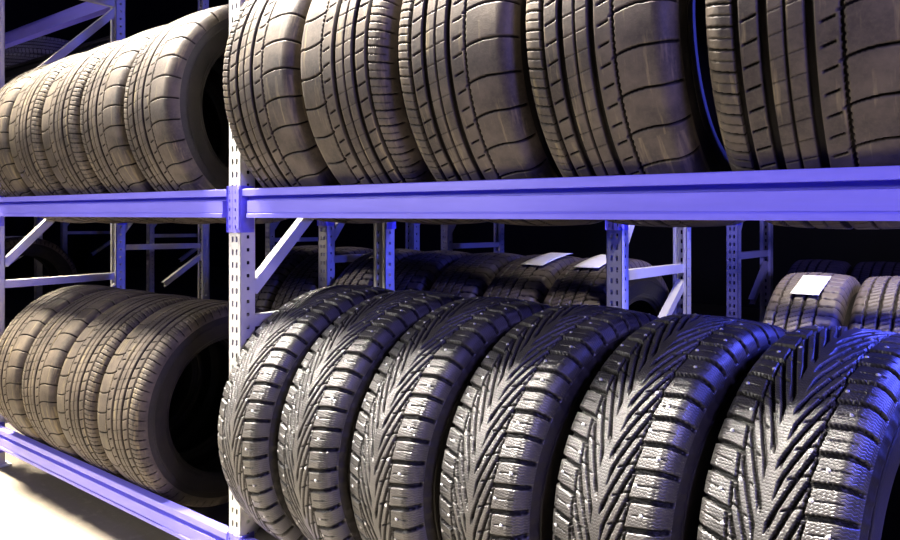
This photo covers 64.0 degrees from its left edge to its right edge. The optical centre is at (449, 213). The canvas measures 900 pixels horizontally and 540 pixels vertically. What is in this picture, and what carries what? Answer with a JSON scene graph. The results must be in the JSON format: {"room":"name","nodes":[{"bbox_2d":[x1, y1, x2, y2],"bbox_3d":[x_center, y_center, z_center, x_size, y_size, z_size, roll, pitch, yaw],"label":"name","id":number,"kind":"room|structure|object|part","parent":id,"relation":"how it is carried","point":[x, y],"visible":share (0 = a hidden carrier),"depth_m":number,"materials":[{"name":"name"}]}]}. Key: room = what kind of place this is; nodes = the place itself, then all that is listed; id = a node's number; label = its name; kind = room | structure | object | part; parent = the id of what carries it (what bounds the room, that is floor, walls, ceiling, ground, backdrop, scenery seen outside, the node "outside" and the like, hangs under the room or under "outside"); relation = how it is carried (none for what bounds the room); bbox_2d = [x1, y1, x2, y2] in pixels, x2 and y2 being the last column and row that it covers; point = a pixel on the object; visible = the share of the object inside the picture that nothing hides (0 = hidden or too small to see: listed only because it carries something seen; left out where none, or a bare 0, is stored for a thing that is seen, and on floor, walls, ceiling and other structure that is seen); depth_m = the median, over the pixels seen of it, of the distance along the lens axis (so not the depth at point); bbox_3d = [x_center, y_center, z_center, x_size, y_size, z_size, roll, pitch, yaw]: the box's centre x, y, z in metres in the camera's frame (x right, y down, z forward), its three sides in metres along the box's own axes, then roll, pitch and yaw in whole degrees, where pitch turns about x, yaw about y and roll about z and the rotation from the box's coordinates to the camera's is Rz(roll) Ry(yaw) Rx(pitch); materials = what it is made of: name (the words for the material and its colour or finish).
{"room":"tire warehouse","nodes":[
{"label":"tire warehouse","id":0,"kind":"room"},
{"bbox_2d":[5,0,197,276],"bbox_3d":[-9.812,-1.880,10.263,0.100,6.000,14.100,0,0,38],"label":"wall","id":1,"kind":"structure","parent":0,"point":[141,15],"depth_m":13.98,"materials":[{"name":"paint"}]},
{"bbox_2d":[0,265,759,539],"bbox_3d":[-2.316,1.170,4.346,19.000,0.100,14.000,0,0,38],"label":"floor","id":2,"kind":"structure","parent":0,"point":[35,504],"depth_m":2.81,"materials":[{"name":"concrete"}]},
{"bbox_2d":[5,0,690,317],"bbox_3d":[-0.883,-0.258,3.931,7.828,2.756,0.694,0,0,38],"label":"rack","id":3,"kind":"object","parent":2,"relation":"on","point":[616,247],"visible":0.17,"depth_m":3.27,"materials":[{"name":"metal"}]},
{"bbox_2d":[5,52,41,66],"bbox_3d":[-3.519,-1.197,5.990,0.680,0.166,0.680,0,0,22],"label":"tire","id":4,"kind":"object","parent":3,"relation":"on","point":[11,59],"visible":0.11,"depth_m":5.67,"materials":[{"name":"black rubber"}]},
{"bbox_2d":[5,36,69,55],"bbox_3d":[-3.459,-1.365,6.111,0.680,0.166,0.680,0,0,23],"label":"tire","id":5,"kind":"object","parent":4,"relation":"on","point":[42,45],"visible":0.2,"depth_m":5.81,"materials":[{"name":"black rubber"}]},
{"bbox_2d":[5,236,78,329],"bbox_3d":[-3.598,0.619,6.051,0.262,0.860,0.860,0,0,38],"label":"tire","id":6,"kind":"object","parent":3,"relation":"on","point":[56,261],"visible":0.42,"depth_m":6.15,"materials":[{"name":"black rubber"}]},
{"bbox_2d":[247,245,317,311],"bbox_3d":[-0.725,0.606,3.808,0.262,0.880,0.880,0,0,38],"label":"tire","id":7,"kind":"object","parent":3,"relation":"on","point":[265,298],"visible":0.11,"depth_m":3.52,"materials":[{"name":"black rubber"}]},
{"bbox_2d":[271,247,372,310],"bbox_3d":[-0.512,0.606,3.642,0.262,0.880,0.880,0,0,38],"label":"tire","id":8,"kind":"object","parent":3,"relation":"on","point":[303,278],"visible":0.08,"depth_m":3.41,"materials":[{"name":"black rubber"}]},
{"bbox_2d":[332,249,423,285],"bbox_3d":[-0.248,0.606,3.436,0.262,0.880,0.880,0,0,38],"label":"tire","id":9,"kind":"object","parent":3,"relation":"on","point":[360,271],"visible":0.09,"depth_m":3.25,"materials":[{"name":"black rubber"}]},
{"bbox_2d":[395,250,471,290],"bbox_3d":[-0.027,0.606,3.263,0.262,0.880,0.880,0,0,38],"label":"tire","id":10,"kind":"object","parent":3,"relation":"on","point":[419,271],"visible":0.12,"depth_m":3.07,"materials":[{"name":"black rubber"}]},
{"bbox_2d":[430,252,522,297],"bbox_3d":[0.193,0.606,3.091,0.262,0.880,0.880,0,0,38],"label":"tire","id":11,"kind":"object","parent":3,"relation":"on","point":[471,275],"visible":0.16,"depth_m":2.90,"materials":[{"name":"black rubber"}]},
{"bbox_2d":[483,255,581,303],"bbox_3d":[0.405,0.606,2.926,0.262,0.880,0.880,0,0,38],"label":"tire","id":12,"kind":"object","parent":3,"relation":"on","point":[516,280],"visible":0.18,"depth_m":2.73,"materials":[{"name":"black rubber"}]},
{"bbox_2d":[522,252,572,264],"bbox_3d":[0.381,0.176,2.828,0.201,0.040,0.099,0,0,-43],"label":"paper sheet","id":13,"kind":"object","parent":12,"relation":"on","point":[543,259],"visible":1,"depth_m":2.81,"materials":[{"name":"white paper"}]},
{"bbox_2d":[543,258,672,316],"bbox_3d":[0.615,0.606,2.761,0.262,0.880,0.880,0,0,38],"label":"tire","id":14,"kind":"object","parent":3,"relation":"on","point":[574,285],"visible":0.17,"depth_m":2.61,"materials":[{"name":"black rubber"}]},
{"bbox_2d":[574,254,605,267],"bbox_3d":[0.559,0.176,2.689,0.100,0.040,0.195,0,0,44],"label":"paper sheet","id":15,"kind":"object","parent":14,"relation":"on","point":[597,261],"visible":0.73,"depth_m":2.67,"materials":[{"name":"white paper"}]},
{"bbox_2d":[763,272,860,331],"bbox_3d":[1.186,0.619,2.315,0.222,0.860,0.860,0,0,38],"label":"tire","id":16,"kind":"object","parent":3,"relation":"on","point":[833,306],"visible":0.27,"depth_m":2.13,"materials":[{"name":"rubber"}]},
{"bbox_2d":[790,275,830,294],"bbox_3d":[1.095,0.215,2.185,0.078,0.048,0.129,0,0,44],"label":"paper sheet","id":17,"kind":"object","parent":16,"relation":"on","point":[808,284],"visible":1,"depth_m":2.18,"materials":[{"name":"white paper"}]},
{"bbox_2d":[848,276,899,332],"bbox_3d":[1.366,0.619,2.175,0.222,0.860,0.860,0,0,38],"label":"tire","id":18,"kind":"object","parent":3,"relation":"on","point":[876,306],"visible":0.22,"depth_m":2.02,"materials":[{"name":"black rubber"}]},
{"bbox_2d":[60,220,772,322],"bbox_3d":[-0.544,0.367,5.430,9.076,1.506,0.694,0,0,38],"label":"rack","id":19,"kind":"object","parent":2,"relation":"on","point":[733,232],"visible":0.16,"depth_m":4.00,"materials":[{"name":"metal"}]},
{"bbox_2d":[787,259,852,275],"bbox_3d":[1.841,0.640,3.568,0.262,0.830,0.830,0,0,38],"label":"tire","id":20,"kind":"object","parent":19,"relation":"on","point":[808,265],"visible":0.16,"depth_m":3.46,"materials":[{"name":"black rubber"}]},
{"bbox_2d":[850,261,899,284],"bbox_3d":[2.054,0.640,3.402,0.262,0.830,0.830,0,0,38],"label":"tire","id":21,"kind":"object","parent":19,"relation":"on","point":[862,271],"visible":0.15,"depth_m":3.30,"materials":[{"name":"black rubber"}]},
{"bbox_2d":[0,0,899,539],"bbox_3d":[-1.108,-0.258,2.879,5.544,2.756,0.699,0,0,38],"label":"rack","id":22,"kind":"object","parent":2,"relation":"on","point":[872,193],"visible":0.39,"depth_m":2.07,"materials":[{"name":"metal"}]},
{"bbox_3d":[-2.024,1.111,3.210,0.102,0.018,0.092,0,0,38],"label":"foot plate","id":23,"kind":"part","parent":22,"relation":"part of","materials":[{"name":"metal"}]},
{"bbox_2d":[0,63,94,222],"bbox_3d":[-1.702,-0.326,3.309,0.298,0.736,0.736,0,0,38],"label":"tire","id":24,"kind":"object","parent":22,"relation":"on","point":[12,184],"visible":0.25,"depth_m":3.01,"materials":[{"name":"black rubber"}]},
{"bbox_2d":[0,285,120,448],"bbox_3d":[-1.615,0.683,3.232,0.302,0.724,0.724,0,0,38],"label":"tire","id":25,"kind":"object","parent":22,"relation":"on","point":[16,342],"visible":0.33,"depth_m":2.96,"materials":[{"name":"black rubber"}]},
{"bbox_2d":[9,51,128,222],"bbox_3d":[-1.463,-0.330,3.122,0.302,0.742,0.742,0,0,38],"label":"tire","id":26,"kind":"object","parent":22,"relation":"on","point":[30,159],"visible":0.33,"depth_m":2.83,"materials":[{"name":"black rubber"}]},
{"bbox_2d":[22,289,198,465],"bbox_3d":[-1.373,0.683,3.043,0.304,0.724,0.724,0,0,38],"label":"tire","id":27,"kind":"object","parent":22,"relation":"on","point":[45,360],"visible":0.38,"depth_m":2.80,"materials":[{"name":"black rubber"}]},
{"bbox_2d":[42,39,228,223],"bbox_3d":[-1.218,-0.333,2.931,0.312,0.746,0.746,0,0,38],"label":"tire","id":28,"kind":"object","parent":22,"relation":"on","point":[66,154],"visible":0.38,"depth_m":2.67,"materials":[{"name":"black rubber"}]},
{"bbox_2d":[57,294,228,482],"bbox_3d":[-1.131,0.683,2.854,0.304,0.724,0.724,0,0,38],"label":"tire","id":29,"kind":"object","parent":22,"relation":"on","point":[79,385],"visible":0.48,"depth_m":2.65,"materials":[{"name":"black rubber"}]},
{"bbox_2d":[80,24,248,223],"bbox_3d":[-0.972,-0.337,2.739,0.308,0.752,0.752,0,0,38],"label":"tire","id":30,"kind":"object","parent":22,"relation":"on","point":[105,140],"visible":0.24,"depth_m":2.46,"materials":[{"name":"black rubber"}]},
{"bbox_2d":[97,299,265,506],"bbox_3d":[-0.893,0.683,2.668,0.296,0.724,0.724,0,0,38],"label":"tire","id":31,"kind":"object","parent":22,"relation":"on","point":[140,380],"visible":0.58,"depth_m":2.42,"materials":[{"name":"black rubber"}]},
{"bbox_2d":[124,4,288,223],"bbox_3d":[-0.731,-0.343,2.550,0.300,0.760,0.760,0,0,38],"label":"tire","id":32,"kind":"object","parent":22,"relation":"on","point":[170,144],"visible":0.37,"depth_m":2.25,"materials":[{"name":"black rubber"}]},
{"bbox_2d":[218,284,393,539],"bbox_3d":[-0.291,0.608,2.175,0.783,0.782,0.253,0,0,-42],"label":"tire","id":33,"kind":"object","parent":22,"relation":"on","point":[255,394],"visible":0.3,"depth_m":1.91,"materials":[{"name":"black rubber"}]},
{"bbox_2d":[223,0,395,223],"bbox_3d":[-0.277,-0.371,2.196,0.318,0.800,0.800,0,0,38],"label":"tire","id":34,"kind":"object","parent":22,"relation":"on","point":[266,112],"visible":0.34,"depth_m":1.88,"materials":[{"name":"brown rubber"}]},
{"bbox_2d":[277,290,464,539],"bbox_3d":[-0.087,0.608,2.015,0.783,0.782,0.253,0,0,-42],"label":"tire","id":35,"kind":"object","parent":22,"relation":"on","point":[319,418],"visible":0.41,"depth_m":1.76,"materials":[{"name":"black rubber"}]},
{"bbox_2d":[301,0,487,224],"bbox_3d":[-0.022,-0.371,1.996,0.320,0.800,0.800,0,0,38],"label":"tire","id":36,"kind":"object","parent":22,"relation":"on","point":[357,115],"visible":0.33,"depth_m":1.69,"materials":[{"name":"black rubber"}]},
{"bbox_2d":[350,296,553,539],"bbox_3d":[0.120,0.608,1.854,0.782,0.783,0.253,0,0,-42],"label":"tire","id":37,"kind":"object","parent":22,"relation":"on","point":[399,445],"visible":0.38,"depth_m":1.61,"materials":[{"name":"black rubber"}]},
{"bbox_2d":[398,0,603,225],"bbox_3d":[0.234,-0.368,1.797,0.324,0.796,0.796,0,0,38],"label":"tire","id":38,"kind":"object","parent":22,"relation":"on","point":[468,97],"visible":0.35,"depth_m":1.49,"materials":[{"name":"black rubber"}]},
{"bbox_2d":[439,304,706,539],"bbox_3d":[0.335,0.608,1.686,0.782,0.782,0.253,0,0,-41],"label":"tire","id":39,"kind":"object","parent":22,"relation":"on","point":[504,455],"visible":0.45,"depth_m":1.46,"materials":[{"name":"black rubber"}]},
{"bbox_2d":[526,0,745,226],"bbox_3d":[0.498,-0.371,1.591,0.316,0.800,0.800,0,0,40],"label":"tire","id":40,"kind":"object","parent":22,"relation":"on","point":[620,87],"visible":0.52,"depth_m":1.30,"materials":[{"name":"black rubber"}]},
{"bbox_2d":[552,313,788,539],"bbox_3d":[0.551,0.608,1.518,0.782,0.783,0.253,0,0,-40],"label":"tire","id":41,"kind":"object","parent":22,"relation":"on","point":[639,452],"visible":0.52,"depth_m":1.30,"materials":[{"name":"black rubber"}]},
{"bbox_2d":[697,325,899,539],"bbox_3d":[0.763,0.608,1.351,0.782,0.782,0.253,0,0,-40],"label":"tire","id":42,"kind":"object","parent":22,"relation":"on","point":[808,448],"visible":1,"depth_m":1.15,"materials":[{"name":"black rubber"}]},
{"bbox_2d":[705,0,899,228],"bbox_3d":[0.767,-0.371,1.380,0.328,0.800,0.800,0,0,38],"label":"tire","id":43,"kind":"object","parent":22,"relation":"on","point":[797,84],"visible":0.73,"depth_m":1.11,"materials":[{"name":"black rubber"}]},
{"bbox_2d":[200,0,899,308],"bbox_3d":[2.023,-1.880,9.902,19.000,6.000,0.100,0,0,38],"label":"wall","id":44,"kind":"structure","parent":0,"point":[651,245],"depth_m":9.23,"materials":[{"name":"paint"}]}
]}

